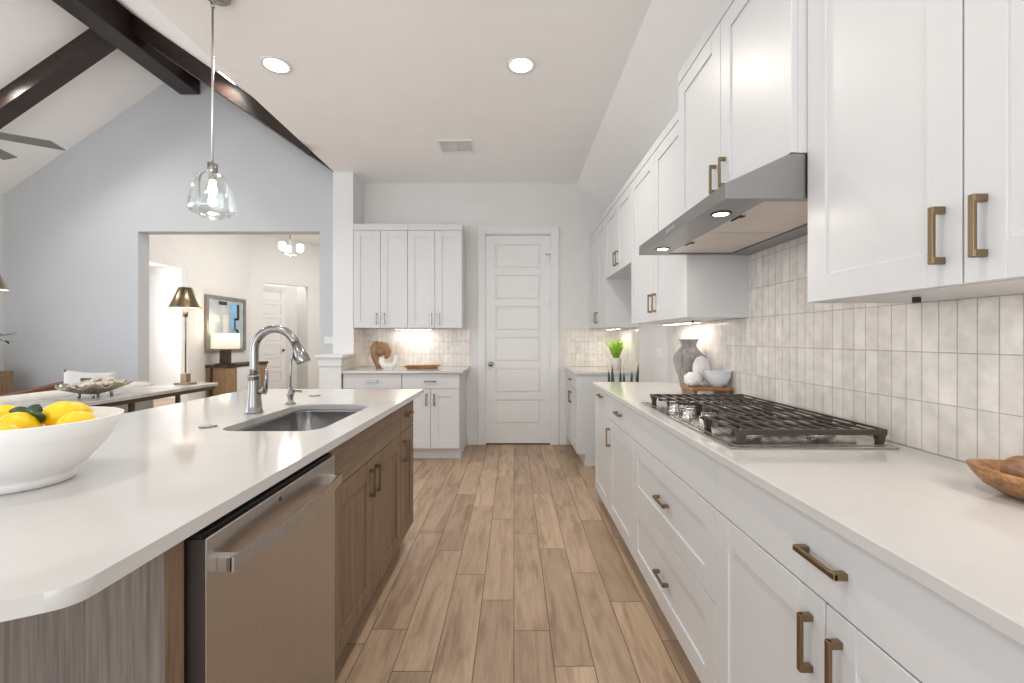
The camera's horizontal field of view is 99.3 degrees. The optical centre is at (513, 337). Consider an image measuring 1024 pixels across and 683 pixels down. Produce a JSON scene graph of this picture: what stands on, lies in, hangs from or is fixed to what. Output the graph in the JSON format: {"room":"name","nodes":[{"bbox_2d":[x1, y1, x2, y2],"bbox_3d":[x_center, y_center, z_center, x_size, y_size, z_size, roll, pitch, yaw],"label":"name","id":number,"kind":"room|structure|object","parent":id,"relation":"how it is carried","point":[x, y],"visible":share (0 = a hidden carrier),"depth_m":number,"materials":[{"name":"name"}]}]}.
{"room":"kitchen","nodes":[
{"label":"kitchen","id":0,"kind":"room"},
{"bbox_2d":[0,193,3,370],"bbox_3d":[-5.810,-0.237,1.725,0.120,2.964,6.650,0,0,0],"label":"wall","id":1,"kind":"structure","parent":0,"point":[1,195],"depth_m":4.89,"materials":[{"name":"white paint"}]},
{"bbox_2d":[0,0,250,193],"bbox_3d":[-3.893,-2.363,1.725,3.913,1.625,6.650,0,0,0],"label":"ceiling","id":2,"kind":"structure","parent":0,"point":[31,31],"depth_m":4.40,"materials":[{"name":"paint"}]},
{"bbox_2d":[0,28,116,128],"bbox_3d":[-4.745,-2.224,4.105,1.990,1.546,0.150,0,0,0],"label":"beam","id":3,"kind":"structure","parent":2,"relation":"attached to","point":[88,48],"depth_m":4.05,"materials":[{"name":"brown wood"}]},
{"bbox_2d":[52,0,199,94],"bbox_3d":[-3.640,-2.890,1.695,0.220,0.310,6.390,0,0,0],"label":"ridge beam","id":4,"kind":"structure","parent":2,"relation":"attached to","point":[109,19],"depth_m":4.00,"materials":[{"name":"brown wood"}]},
{"bbox_2d":[0,132,65,159],"bbox_3d":[-3.642,-2.010,2.719,1.017,1.449,1.048,0,0,0],"label":"ceiling fan","id":5,"kind":"object","parent":4,"relation":"hanging from","point":[4,155],"visible":1,"depth_m":2.96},
{"bbox_2d":[133,15,309,155],"bbox_3d":[-2.745,-2.369,4.105,1.570,1.256,0.150,0,0,0],"label":"beam","id":6,"kind":"structure","parent":2,"relation":"attached to","point":[147,34],"depth_m":4.03,"materials":[{"name":"brown wood"}]},
{"bbox_2d":[215,69,237,86],"bbox_3d":[-2.586,-2.345,3.920,0.162,0.114,0.195,0,0,5],"label":"recessed light","id":7,"kind":"object","parent":2,"relation":"attached to","point":[221,73],"visible":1,"depth_m":3.91,"materials":[{"name":"white plastic"}]},
{"bbox_2d":[310,150,332,171],"bbox_3d":[-2.745,-2.406,4.829,1.570,1.181,0.137,0,0,0],"label":"beam","id":8,"kind":"structure","parent":2,"relation":"attached to","point":[312,154],"depth_m":4.76,"materials":[{"name":"brown wood"}]},
{"bbox_2d":[149,262,180,397],"bbox_3d":[-7.180,-0.155,7.300,2.840,2.800,3.600,0,0,0],"label":"wall","id":9,"kind":"structure","parent":0,"point":[164,322],"depth_m":9.00,"materials":[{"name":"white paint"}]},
{"bbox_2d":[4,81,332,391],"bbox_3d":[-3.860,-0.930,4.975,3.780,4.350,0.150,0,0,0],"label":"wall","id":10,"kind":"structure","parent":0,"point":[77,230],"depth_m":4.90,"materials":[{"name":"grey paint"}]},
{"bbox_2d":[324,337,332,343],"bbox_3d":[-2.080,0.025,4.896,0.116,0.080,0.008,0,0,0],"label":"wall outlet","id":11,"kind":"object","parent":10,"relation":"attached to","point":[327,340],"visible":0.86,"depth_m":4.89,"materials":[{"name":"white plastic"}]},
{"bbox_2d":[149,235,249,401],"bbox_3d":[-5.700,-0.505,7.175,0.120,3.500,4.250,0,0,0],"label":"wall","id":12,"kind":"structure","parent":0,"point":[219,265],"depth_m":7.90,"materials":[{"name":"white paint"}]},
{"bbox_2d":[204,294,245,351],"bbox_3d":[-5.614,-0.273,8.500,0.049,1.055,1.160,0,0,0],"label":"framed picture","id":13,"kind":"object","parent":12,"relation":"attached to","point":[222,314],"visible":0.83,"depth_m":8.42,"materials":[{"name":"grey metal"}]},
{"bbox_2d":[263,283,304,388],"bbox_3d":[-5.463,-0.055,10.184,0.500,2.600,1.715,0,0,36],"label":"wall","id":14,"kind":"structure","parent":0,"point":[295,295],"depth_m":10.51,"materials":[{"name":"white paint"}]},
{"bbox_2d":[263,286,285,388],"bbox_3d":[-5.568,0.025,9.992,0.103,2.420,0.660,0,0,36],"label":"door","id":15,"kind":"structure","parent":14,"relation":"in","point":[274,298],"depth_m":10.08,"materials":[{"name":"white paint"}]},
{"bbox_2d":[250,235,319,388],"bbox_3d":[-5.079,-0.555,10.190,0.120,3.600,2.300,0,0,36],"label":"wall","id":16,"kind":"structure","parent":0,"point":[268,264],"depth_m":9.96,"materials":[{"name":"white paint"}]},
{"bbox_2d":[266,235,319,244],"bbox_3d":[-3.799,-2.305,8.325,3.883,0.100,6.550,0,0,0],"label":"ceiling","id":17,"kind":"structure","parent":0,"point":[312,239],"depth_m":9.86,"materials":[{"name":"paint"}]},
{"bbox_2d":[278,235,303,255],"bbox_3d":[-3.833,-1.835,7.486,0.380,0.840,0.393,0,0,0],"label":"chandelier","id":18,"kind":"object","parent":17,"relation":"hanging from","point":[282,246],"visible":0.9,"depth_m":7.48,"materials":[{"name":"white glass"}]},
{"bbox_2d":[318,172,364,388],"bbox_3d":[-1.860,-0.280,7.793,0.240,3.050,6.815,0,0,0],"label":"wall","id":19,"kind":"structure","parent":0,"point":[348,189],"depth_m":4.73,"materials":[{"name":"white paint"}]},
{"bbox_2d":[315,354,356,357],"bbox_3d":[-1.857,0.185,4.555,0.285,0.030,0.390,0,0,0],"label":"trim","id":20,"kind":"structure","parent":19,"relation":"on","point":[320,355],"depth_m":4.36,"materials":[{"name":"white paint"}]},
{"bbox_2d":[154,398,700,682],"bbox_3d":[-3.450,1.296,3.563,9.600,0.102,18.625,0,0,0],"label":"floor","id":21,"kind":"structure","parent":0,"point":[511,565],"depth_m":2.15,"materials":[{"name":"brown wood"}]},
{"bbox_2d":[0,371,12,394],"bbox_3d":[-5.537,0.797,4.025,0.417,0.895,1.250,0,0,0],"label":"sideboard","id":22,"kind":"object","parent":21,"relation":"on","point":[6,377],"visible":0.36,"depth_m":4.57,"materials":[{"name":"brown wood"}]},
{"bbox_2d":[0,381,63,395],"bbox_3d":[-4.675,0.828,3.985,0.690,0.835,0.810,0,0,0],"label":"leather chair","id":23,"kind":"object","parent":21,"relation":"on","point":[50,387],"visible":0.02,"depth_m":3.98,"materials":[{"name":"brown leather"}]},
{"bbox_2d":[0,382,153,413],"bbox_3d":[-3.725,0.820,2.845,0.910,0.850,2.310,0,0,0],"label":"sofa","id":24,"kind":"object","parent":21,"relation":"on","point":[37,396],"visible":0.13,"depth_m":3.15,"materials":[{"name":"white fabric"}]},
{"bbox_2d":[63,370,115,385],"bbox_3d":[-3.620,0.460,3.690,0.370,0.397,0.126,0,0,-42],"label":"throw pillow","id":25,"kind":"object","parent":24,"relation":"on","point":[70,377],"visible":0.26,"depth_m":3.65,"materials":[{"name":"fabric"}]},
{"bbox_2d":[0,540,183,682],"bbox_3d":[-0.958,0.802,0.789,0.684,0.886,0.045,0,0,0],"label":"island end panel","id":26,"kind":"object","parent":21,"relation":"on","point":[131,630],"visible":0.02,"depth_m":0.77,"materials":[{"name":"brown wood"}]},
{"bbox_2d":[11,383,217,412],"bbox_3d":[-3.020,0.835,2.875,0.400,0.820,2.550,0,0,0],"label":"console table","id":27,"kind":"object","parent":21,"relation":"on","point":[130,397],"visible":0.49,"depth_m":3.33,"materials":[{"name":"grey stone"}]},
{"bbox_2d":[0,274,9,290],"bbox_3d":[-3.020,-0.019,2.440,0.254,0.888,0.254,0,0,0],"label":"brass lamp","id":28,"kind":"object","parent":27,"relation":"on","point":[3,286],"visible":1,"depth_m":2.49,"materials":[{"name":"gold metal"}]},
{"bbox_2d":[55,379,131,397],"bbox_3d":[-3.019,0.369,3.146,0.317,0.110,0.479,0,0,0],"label":"shell dish","id":29,"kind":"object","parent":27,"relation":"on","point":[93,389],"visible":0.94,"depth_m":3.05,"materials":[{"name":"silver metal"}]},
{"bbox_2d":[73,376,124,388],"bbox_3d":[-3.027,0.318,3.185,0.226,0.081,0.363,0,0,0],"label":"pebbles","id":30,"kind":"object","parent":29,"relation":"in","point":[107,381],"visible":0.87,"depth_m":3.13,"materials":[{"name":"white stone"}]},
{"bbox_2d":[168,287,201,384],"bbox_3d":[-3.020,-0.019,4.000,0.254,0.888,0.254,0,0,0],"label":"brass lamp","id":31,"kind":"object","parent":27,"relation":"on","point":[185,298],"visible":1,"depth_m":3.96,"materials":[{"name":"gold metal"}]},
{"bbox_2d":[205,361,267,397],"bbox_3d":[-5.425,0.845,8.590,0.410,0.700,1.320,0,0,0],"label":"console","id":32,"kind":"object","parent":21,"relation":"on","point":[229,378],"visible":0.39,"depth_m":8.03,"materials":[{"name":"brown wood"}]},
{"bbox_2d":[210,333,239,364],"bbox_3d":[-5.340,0.204,8.050,0.519,0.579,0.292,0,0,0],"label":"lamp","id":33,"kind":"object","parent":32,"relation":"on","point":[218,340],"visible":1,"depth_m":7.95,"materials":[{"name":"white fabric"}]},
{"bbox_2d":[184,453,341,682],"bbox_3d":[-0.885,0.807,1.126,0.710,0.876,0.596,0,0,0],"label":"dishwasher","id":34,"kind":"object","parent":21,"relation":"on","point":[259,579],"visible":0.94,"depth_m":1.04,"materials":[{"name":"silver metal"}]},
{"bbox_2d":[327,408,399,662],"bbox_3d":[-0.922,0.802,1.897,0.667,0.886,0.930,0,0,0],"label":"base cabinet","id":35,"kind":"object","parent":21,"relation":"on","point":[367,499],"visible":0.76,"depth_m":1.80,"materials":[{"name":"brown wood"}]},
{"bbox_2d":[0,389,423,621],"bbox_3d":[-1.147,0.344,1.649,1.125,0.027,2.363,0,0,0],"label":"countertop","id":36,"kind":"structure","parent":35,"relation":"on","point":[158,479],"depth_m":0.98,"materials":[{"name":"white stone"}]},
{"bbox_2d":[0,406,124,494],"bbox_3d":[-1.125,0.257,0.990,0.356,0.148,0.356,0,0,0],"label":"fruit bowl","id":37,"kind":"object","parent":36,"relation":"on","point":[33,458],"visible":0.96,"depth_m":0.94,"materials":[{"name":"white ceramic"}]},
{"bbox_2d":[0,405,16,416],"bbox_3d":[-1.215,0.190,1.035,0.070,0.062,0.070,0,0,27],"label":"lemon","id":38,"kind":"object","parent":37,"relation":"in","point":[4,409],"visible":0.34,"depth_m":1.02,"materials":[{"name":"yellow food"}]},
{"bbox_2d":[0,423,21,430],"bbox_3d":[-1.075,0.210,0.915,0.070,0.062,0.070,0,0,-13],"label":"lemon","id":39,"kind":"object","parent":37,"relation":"in","point":[3,426],"visible":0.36,"depth_m":0.91,"materials":[{"name":"yellow food"}]},
{"bbox_2d":[41,401,84,425],"bbox_3d":[-1.070,0.181,1.030,0.069,0.063,0.070,0,0,36],"label":"lemon","id":40,"kind":"object","parent":37,"relation":"in","point":[53,412],"visible":0.58,"depth_m":1.01,"materials":[{"name":"yellow food"}]},
{"bbox_2d":[55,411,95,424],"bbox_3d":[-1.006,0.199,1.000,0.070,0.062,0.070,0,0,37],"label":"lemon","id":41,"kind":"object","parent":37,"relation":"in","point":[75,416],"visible":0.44,"depth_m":0.98,"materials":[{"name":"yellow food"}]},
{"bbox_2d":[76,402,92,413],"bbox_3d":[-1.110,0.190,1.085,0.070,0.062,0.070,0,0,-17],"label":"lemon","id":42,"kind":"object","parent":37,"relation":"in","point":[87,408],"visible":0.1,"depth_m":1.10,"materials":[{"name":"yellow food"}]},
{"bbox_3d":[-1.145,0.260,1.010,0.092,0.062,0.062,4,3,40],"label":"lemon","id":43,"kind":"object","parent":37,"relation":"in","visible":0},
{"bbox_2d":[0,412,42,428],"bbox_3d":[-1.120,0.199,0.985,0.070,0.063,0.069,0,0,31],"label":"lemon","id":44,"kind":"object","parent":43,"relation":"on","point":[22,419],"visible":0.47,"depth_m":0.97,"materials":[{"name":"yellow food"}]},
{"bbox_2d":[8,404,45,422],"bbox_3d":[-1.118,0.174,1.006,0.107,0.044,0.024,0,0,16],"label":"leaf","id":45,"kind":"object","parent":44,"relation":"on","point":[35,410],"visible":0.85,"depth_m":1.00,"materials":[{"name":"green plant"}]},
{"bbox_2d":[198,424,217,428],"bbox_3d":[-1.140,0.329,1.620,0.060,0.005,0.060,0,0,0],"label":"cap","id":46,"kind":"object","parent":36,"relation":"on","point":[210,425],"visible":1,"depth_m":1.61,"materials":[{"name":"silver metal"}]},
{"bbox_2d":[245,325,310,413],"bbox_3d":[-1.041,0.137,1.915,0.290,0.388,0.072,0,0,6],"label":"kitchen faucet","id":47,"kind":"object","parent":36,"relation":"on","point":[254,389],"visible":1,"depth_m":1.91,"materials":[{"name":"silver metal"}]},
{"bbox_2d":[245,374,262,413],"bbox_3d":[-1.150,0.246,1.925,0.072,0.170,0.072,0,0,0],"label":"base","id":48,"kind":"object","parent":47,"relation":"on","point":[254,389],"depth_m":1.90,"materials":[{"name":"silver metal"}]},
{"bbox_2d":[285,354,308,404],"bbox_3d":[-1.085,0.201,2.180,0.121,0.261,0.052,0,0,0],"label":"water tap","id":49,"kind":"object","parent":36,"relation":"on","point":[290,393],"visible":0.81,"depth_m":2.17,"materials":[{"name":"silver metal"}]},
{"bbox_2d":[285,386,295,404],"bbox_3d":[-1.120,0.286,2.180,0.052,0.090,0.052,0,0,0],"label":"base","id":50,"kind":"object","parent":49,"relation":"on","point":[290,393],"depth_m":2.17,"materials":[{"name":"silver metal"}]},
{"bbox_2d":[237,410,360,430],"bbox_3d":[-0.885,0.460,1.857,0.410,0.201,0.665,0,0,0],"label":"sink","id":51,"kind":"object","parent":36,"relation":"in","point":[304,420],"visible":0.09,"depth_m":2.15,"materials":[{"name":"metal"}]},
{"bbox_2d":[343,373,401,388],"bbox_3d":[-1.440,0.802,4.736,0.595,0.886,0.685,0,0,0],"label":"base cabinet","id":52,"kind":"object","parent":21,"relation":"on","point":[350,380],"visible":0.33,"depth_m":4.42,"materials":[{"name":"white paint"}]},
{"bbox_2d":[341,366,469,372],"bbox_3d":[-1.128,0.344,4.728,1.226,0.027,0.686,0,0,0],"label":"countertop","id":53,"kind":"structure","parent":52,"relation":"on","point":[366,369],"depth_m":4.43,"materials":[{"name":"white stone"}]},
{"bbox_2d":[370,341,391,367],"bbox_3d":[-1.469,0.182,4.800,0.240,0.297,0.110,0,0,0],"label":"sculpture","id":54,"kind":"object","parent":53,"relation":"on","point":[378,349],"visible":0.91,"depth_m":4.76,"materials":[{"name":"brown wood"}]},
{"bbox_2d":[378,355,397,368],"bbox_3d":[-1.356,0.258,4.690,0.208,0.147,0.060,0,0,0],"label":"sculpture","id":55,"kind":"object","parent":53,"relation":"on","point":[392,365],"visible":1,"depth_m":4.67,"materials":[{"name":"white ceramic"}]},
{"bbox_2d":[403,365,439,368],"bbox_3d":[-0.995,0.312,4.730,0.390,0.035,0.170,0,0,0],"label":"wooden tray","id":56,"kind":"object","parent":53,"relation":"on","point":[405,366],"visible":1,"depth_m":4.66,"materials":[{"name":"brown wood"}]},
{"bbox_2d":[400,400,413,543],"bbox_3d":[-0.922,0.802,2.514,0.667,0.886,0.300,0,0,0],"label":"base cabinet","id":57,"kind":"object","parent":21,"relation":"on","point":[406,411],"visible":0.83,"depth_m":2.50,"materials":[{"name":"brown wood"}]},
{"bbox_2d":[402,372,465,457],"bbox_3d":[-0.849,0.802,4.736,0.585,0.886,0.685,0,0,0],"label":"base cabinet","id":58,"kind":"object","parent":21,"relation":"on","point":[439,416],"visible":0.84,"depth_m":4.42,"materials":[{"name":"white paint"}]},
{"bbox_2d":[566,370,635,465],"bbox_3d":[0.895,0.802,4.649,0.626,0.886,0.858,0,0,0],"label":"base cabinet","id":59,"kind":"object","parent":21,"relation":"on","point":[580,392],"visible":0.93,"depth_m":4.22,"materials":[{"name":"white paint"}]},
{"bbox_2d":[564,366,636,374],"bbox_3d":[0.894,0.344,4.638,0.613,0.027,0.866,0,0,0],"label":"countertop","id":60,"kind":"structure","parent":59,"relation":"on","point":[576,370],"depth_m":4.43,"materials":[{"name":"white stone"}]},
{"bbox_2d":[605,339,625,369],"bbox_3d":[1.081,0.166,4.612,0.214,0.330,0.188,0,0,39],"label":"potted grass","id":61,"kind":"object","parent":60,"relation":"on","point":[616,349],"depth_m":4.56,"materials":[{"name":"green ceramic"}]},
{"bbox_2d":[611,358,621,369],"bbox_3d":[1.085,0.270,4.600,0.116,0.122,0.116,0,0,0],"label":"pot","id":62,"kind":"object","parent":61,"relation":"on","point":[616,362],"depth_m":4.56,"materials":[{"name":"white ceramic"}]},
{"bbox_2d":[595,387,608,511],"bbox_3d":[0.895,0.802,3.030,0.626,0.886,0.480,0,0,0],"label":"base cabinet","id":63,"kind":"object","parent":21,"relation":"on","point":[601,398],"visible":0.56,"depth_m":3.03,"materials":[{"name":"white paint"}]},
{"bbox_2d":[606,396,633,555],"bbox_3d":[0.895,0.802,2.508,0.626,0.886,0.564,0,0,0],"label":"base cabinet","id":64,"kind":"object","parent":21,"relation":"on","point":[620,445],"visible":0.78,"depth_m":2.47,"materials":[{"name":"white paint"}]},
{"bbox_2d":[608,364,638,381],"bbox_3d":[0.930,0.731,3.740,0.310,1.029,0.310,0,0,45],"label":"snake plant","id":65,"kind":"object","parent":21,"relation":"on","point":[612,373],"visible":0.1,"depth_m":3.76,"materials":[{"name":"green plant"}]},
{"bbox_2d":[633,410,716,682],"bbox_3d":[0.895,0.802,1.770,0.626,0.886,0.911,0,0,0],"label":"base cabinet","id":66,"kind":"object","parent":21,"relation":"on","point":[674,482],"visible":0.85,"depth_m":1.61,"materials":[{"name":"white paint"}]},
{"bbox_2d":[716,461,1023,682],"bbox_3d":[0.895,0.802,0.851,0.626,0.886,0.928,0,0,0],"label":"base cabinet","id":67,"kind":"object","parent":21,"relation":"on","point":[797,601],"visible":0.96,"depth_m":0.86,"materials":[{"name":"white paint"}]},
{"bbox_2d":[592,382,1023,646],"bbox_3d":[0.894,0.344,1.367,0.613,0.027,3.835,0,0,0],"label":"countertop","id":68,"kind":"structure","parent":67,"relation":"on","point":[929,517],"depth_m":0.86,"materials":[{"name":"white stone"}]},
{"bbox_2d":[673,339,703,390],"bbox_3d":[1.100,0.169,2.740,0.184,0.324,0.184,0,0,0],"label":"vase","id":69,"kind":"object","parent":68,"relation":"on","point":[684,358],"visible":0.77,"depth_m":2.69,"materials":[{"name":"grey ceramic"}]},
{"bbox_2d":[680,384,732,393],"bbox_3d":[1.081,0.301,2.455,0.222,0.058,0.190,0,0,0],"label":"wooden riser","id":70,"kind":"object","parent":68,"relation":"on","point":[687,389],"visible":0.59,"depth_m":2.39,"materials":[{"name":"brown wood"}]},
{"bbox_2d":[684,372,702,386],"bbox_3d":[1.006,0.232,2.445,0.097,0.086,0.098,0,0,32],"label":"decorative ball","id":71,"kind":"object","parent":70,"relation":"on","point":[693,379],"visible":1,"depth_m":2.41,"materials":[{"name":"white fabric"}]},
{"bbox_2d":[692,356,709,380],"bbox_3d":[1.083,0.177,2.521,0.098,0.147,0.082,0,0,0],"label":"decorative ball","id":72,"kind":"object","parent":70,"relation":"on","point":[701,363],"visible":0.61,"depth_m":2.49,"materials":[{"name":"white ceramic"}]},
{"bbox_2d":[705,379,729,386],"bbox_3d":[1.134,0.233,2.425,0.132,0.078,0.132,0,0,0],"label":"bowl","id":73,"kind":"object","parent":70,"relation":"on","point":[714,383],"visible":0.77,"depth_m":2.38,"materials":[{"name":"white ceramic"}]},
{"bbox_2d":[703,369,731,379],"bbox_3d":[1.134,0.220,2.425,0.144,0.080,0.144,0,0,0],"label":"bowl","id":74,"kind":"object","parent":73,"relation":"in","point":[713,374],"visible":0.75,"depth_m":2.37,"materials":[{"name":"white ceramic"}]},
{"bbox_2d":[641,394,899,448],"bbox_3d":[0.896,0.305,1.752,0.502,0.052,0.921,0,0,0],"label":"gas cooktop","id":75,"kind":"object","parent":68,"relation":"in","point":[733,422],"visible":1,"depth_m":1.47,"materials":[{"name":"metal"}]},
{"bbox_2d":[965,459,1023,499],"bbox_3d":[1.098,0.301,0.865,0.237,0.060,0.238,0,0,0],"label":"bowl","id":76,"kind":"object","parent":68,"relation":"on","point":[987,471],"visible":0.91,"depth_m":0.90,"materials":[{"name":"brown wood"}]},
{"bbox_2d":[1000,456,1023,477],"bbox_3d":[1.042,0.275,0.888,0.068,0.068,0.068,0,0,0],"label":"ball","id":77,"kind":"object","parent":76,"relation":"in","point":[1013,465],"visible":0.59,"depth_m":0.88,"materials":[{"name":"brown wood"}]},
{"bbox_2d":[148,0,723,204],"bbox_3d":[-0.324,-1.732,1.740,3.267,0.646,6.680,0,0,0],"label":"ceiling","id":78,"kind":"structure","parent":0,"point":[372,87],"depth_m":2.99,"materials":[{"name":"paint"}]},
{"bbox_2d":[187,0,236,219],"bbox_3d":[-1.580,-1.216,2.280,0.216,1.176,0.216,0,0,0],"label":"pendant lamp","id":79,"kind":"object","parent":78,"relation":"hanging from","point":[212,167],"visible":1,"depth_m":2.28,"materials":[{"name":"clear glass"}]},
{"bbox_2d":[207,162,217,180],"bbox_3d":[-1.580,-0.873,2.280,0.048,0.095,0.048,0,0,0],"label":"socket","id":80,"kind":"object","parent":79,"relation":"attached to","point":[212,167],"depth_m":2.26,"materials":[{"name":"silver metal"}]},
{"bbox_2d":[259,56,291,74],"bbox_3d":[-1.574,-1.802,2.876,0.196,0.005,0.196,0,0,0],"label":"recessed light","id":81,"kind":"object","parent":78,"relation":"in","point":[273,64],"visible":1,"depth_m":2.87,"materials":[{"name":"white plastic"}]},
{"bbox_2d":[437,140,474,153],"bbox_3d":[-0.540,-1.800,4.100,0.320,0.010,0.280,0,0,0],"label":"ceiling vent","id":82,"kind":"object","parent":78,"relation":"in","point":[438,141],"visible":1,"depth_m":4.08,"materials":[{"name":"white plastic"}]},
{"bbox_2d":[506,56,535,74],"bbox_3d":[0.046,-1.802,2.876,0.196,0.005,0.196,0,0,0],"label":"recessed light","id":83,"kind":"object","parent":78,"relation":"in","point":[520,65],"visible":1,"depth_m":2.87,"materials":[{"name":"white plastic"}]},
{"bbox_2d":[364,183,616,444],"bbox_3d":[-0.270,-0.305,5.136,2.960,3.100,0.128,0,0,0],"label":"wall","id":84,"kind":"structure","parent":0,"point":[570,207],"depth_m":5.08,"materials":[{"name":"white paint"}]},
{"bbox_2d":[353,224,407,328],"bbox_3d":[-1.452,-0.676,4.891,0.591,1.132,0.375,0,0,0],"label":"upper cabinet","id":85,"kind":"object","parent":84,"relation":"attached to","point":[380,251],"visible":0.97,"depth_m":4.73,"materials":[{"name":"white paint"}]},
{"bbox_2d":[408,224,465,328],"bbox_3d":[-0.861,-0.676,4.891,0.591,1.132,0.375,0,0,0],"label":"upper cabinet","id":86,"kind":"object","parent":84,"relation":"attached to","point":[436,252],"visible":1,"depth_m":4.73,"materials":[{"name":"white paint"}]},
{"bbox_2d":[394,328,431,329],"bbox_3d":[-1.150,-0.102,4.965,0.420,0.013,0.070,0,0,0],"label":"light","id":87,"kind":"object","parent":86,"relation":"attached to","point":[394,328],"visible":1,"depth_m":4.93,"materials":[{"name":"white plastic"}]},
{"bbox_2d":[395,329,430,329],"bbox_3d":[-1.150,-0.096,4.965,0.404,0.002,0.054,0,0,0],"label":"diffuser","id":88,"kind":"object","parent":87,"relation":"attached to","point":[395,329],"depth_m":4.94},
{"bbox_2d":[452,346,461,352],"bbox_3d":[-0.665,0.130,5.068,0.116,0.080,0.008,0,0,0],"label":"wall outlet","id":89,"kind":"object","parent":84,"relation":"attached to","point":[455,349],"visible":1,"depth_m":5.07,"materials":[{"name":"white plastic"}]},
{"bbox_2d":[468,433,566,444],"bbox_3d":[0.040,1.177,5.073,1.160,0.135,0.014,0,0,0],"label":"baseboard","id":90,"kind":"structure","parent":84,"relation":"attached to","point":[472,437],"depth_m":5.07,"materials":[{"name":"white paint"}]},
{"bbox_2d":[486,443,549,443],"bbox_3d":[0.046,1.240,5.130,0.749,0.013,0.080,0,0,0],"label":"trim","id":91,"kind":"structure","parent":84,"relation":"attached to","point":[486,443],"depth_m":5.09,"materials":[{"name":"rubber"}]},
{"bbox_2d":[486,236,550,442],"bbox_3d":[0.052,0.016,5.074,0.760,2.430,0.107,0,0,0],"label":"door","id":92,"kind":"structure","parent":84,"relation":"in","point":[517,267],"depth_m":5.09,"materials":[{"name":"white paint"}]},
{"bbox_2d":[478,227,558,444],"bbox_3d":[0.051,-0.025,5.121,0.942,2.540,0.118,0,0,0],"label":"trim","id":93,"kind":"structure","parent":84,"relation":"attached to","point":[553,232],"depth_m":5.06,"materials":[{"name":"white paint"}]},
{"bbox_2d":[617,223,1023,462],"bbox_3d":[1.266,-0.305,1.800,0.128,3.100,6.800,0,0,0],"label":"wall","id":94,"kind":"structure","parent":0,"point":[945,378],"depth_m":1.45,"materials":[{"name":"tile"}]},
{"bbox_2d":[590,212,638,328],"bbox_3d":[1.033,-0.666,4.640,0.350,1.122,0.876,0,0,0],"label":"upper cabinet","id":95,"kind":"object","parent":94,"relation":"attached to","point":[610,299],"visible":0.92,"depth_m":4.33,"materials":[{"name":"white paint"}]},
{"bbox_2d":[605,176,630,278],"bbox_3d":[1.033,-0.898,3.744,0.350,0.657,0.913,0,0,0],"label":"upper cabinet","id":96,"kind":"object","parent":94,"relation":"attached to","point":[618,213],"visible":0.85,"depth_m":3.68,"materials":[{"name":"white paint"}]},
{"bbox_2d":[656,348,661,357],"bbox_3d":[1.206,0.125,3.620,0.008,0.080,0.116,0,0,0],"label":"wall outlet","id":97,"kind":"object","parent":94,"relation":"attached to","point":[658,350],"visible":1,"depth_m":3.60,"materials":[{"name":"white plastic"}]},
{"bbox_2d":[631,111,748,323],"bbox_3d":[1.033,-0.666,2.756,0.350,1.122,1.057,0,0,0],"label":"upper cabinet","id":98,"kind":"object","parent":94,"relation":"attached to","point":[664,288],"visible":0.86,"depth_m":2.50,"materials":[{"name":"white paint"}]},
{"bbox_2d":[662,321,701,324],"bbox_3d":[1.095,-0.096,2.864,0.070,0.015,0.512,0,0,0],"label":"light","id":99,"kind":"object","parent":98,"relation":"attached to","point":[684,322],"visible":1,"depth_m":2.74,"materials":[{"name":"white plastic"}]},
{"bbox_2d":[678,0,807,216],"bbox_3d":[1.010,-0.956,1.771,0.395,0.789,0.910,0,0,0],"label":"upper cabinet","id":100,"kind":"object","parent":94,"relation":"attached to","point":[743,86],"visible":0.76,"depth_m":1.62,"materials":[{"name":"white paint"}]},
{"bbox_2d":[639,154,807,254],"bbox_3d":[0.919,-0.489,1.771,0.563,0.138,0.906,0,0,0],"label":"range hood","id":101,"kind":"object","parent":100,"relation":"attached to","point":[770,200],"visible":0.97,"depth_m":1.55,"materials":[{"name":"metal"}]},
{"bbox_2d":[808,0,1023,302],"bbox_3d":[1.033,-0.728,0.858,0.350,1.245,0.912,0,0,0],"label":"upper cabinet","id":102,"kind":"object","parent":94,"relation":"attached to","point":[916,107],"visible":1,"depth_m":0.97,"materials":[{"name":"white paint"}]},
{"bbox_2d":[912,297,920,302],"bbox_3d":[1.088,-0.096,0.764,0.096,0.016,0.709,0,0,-3],"label":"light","id":103,"kind":"object","parent":102,"relation":"attached to","point":[914,299],"visible":1,"depth_m":1.10,"materials":[{"name":"black plastic"}]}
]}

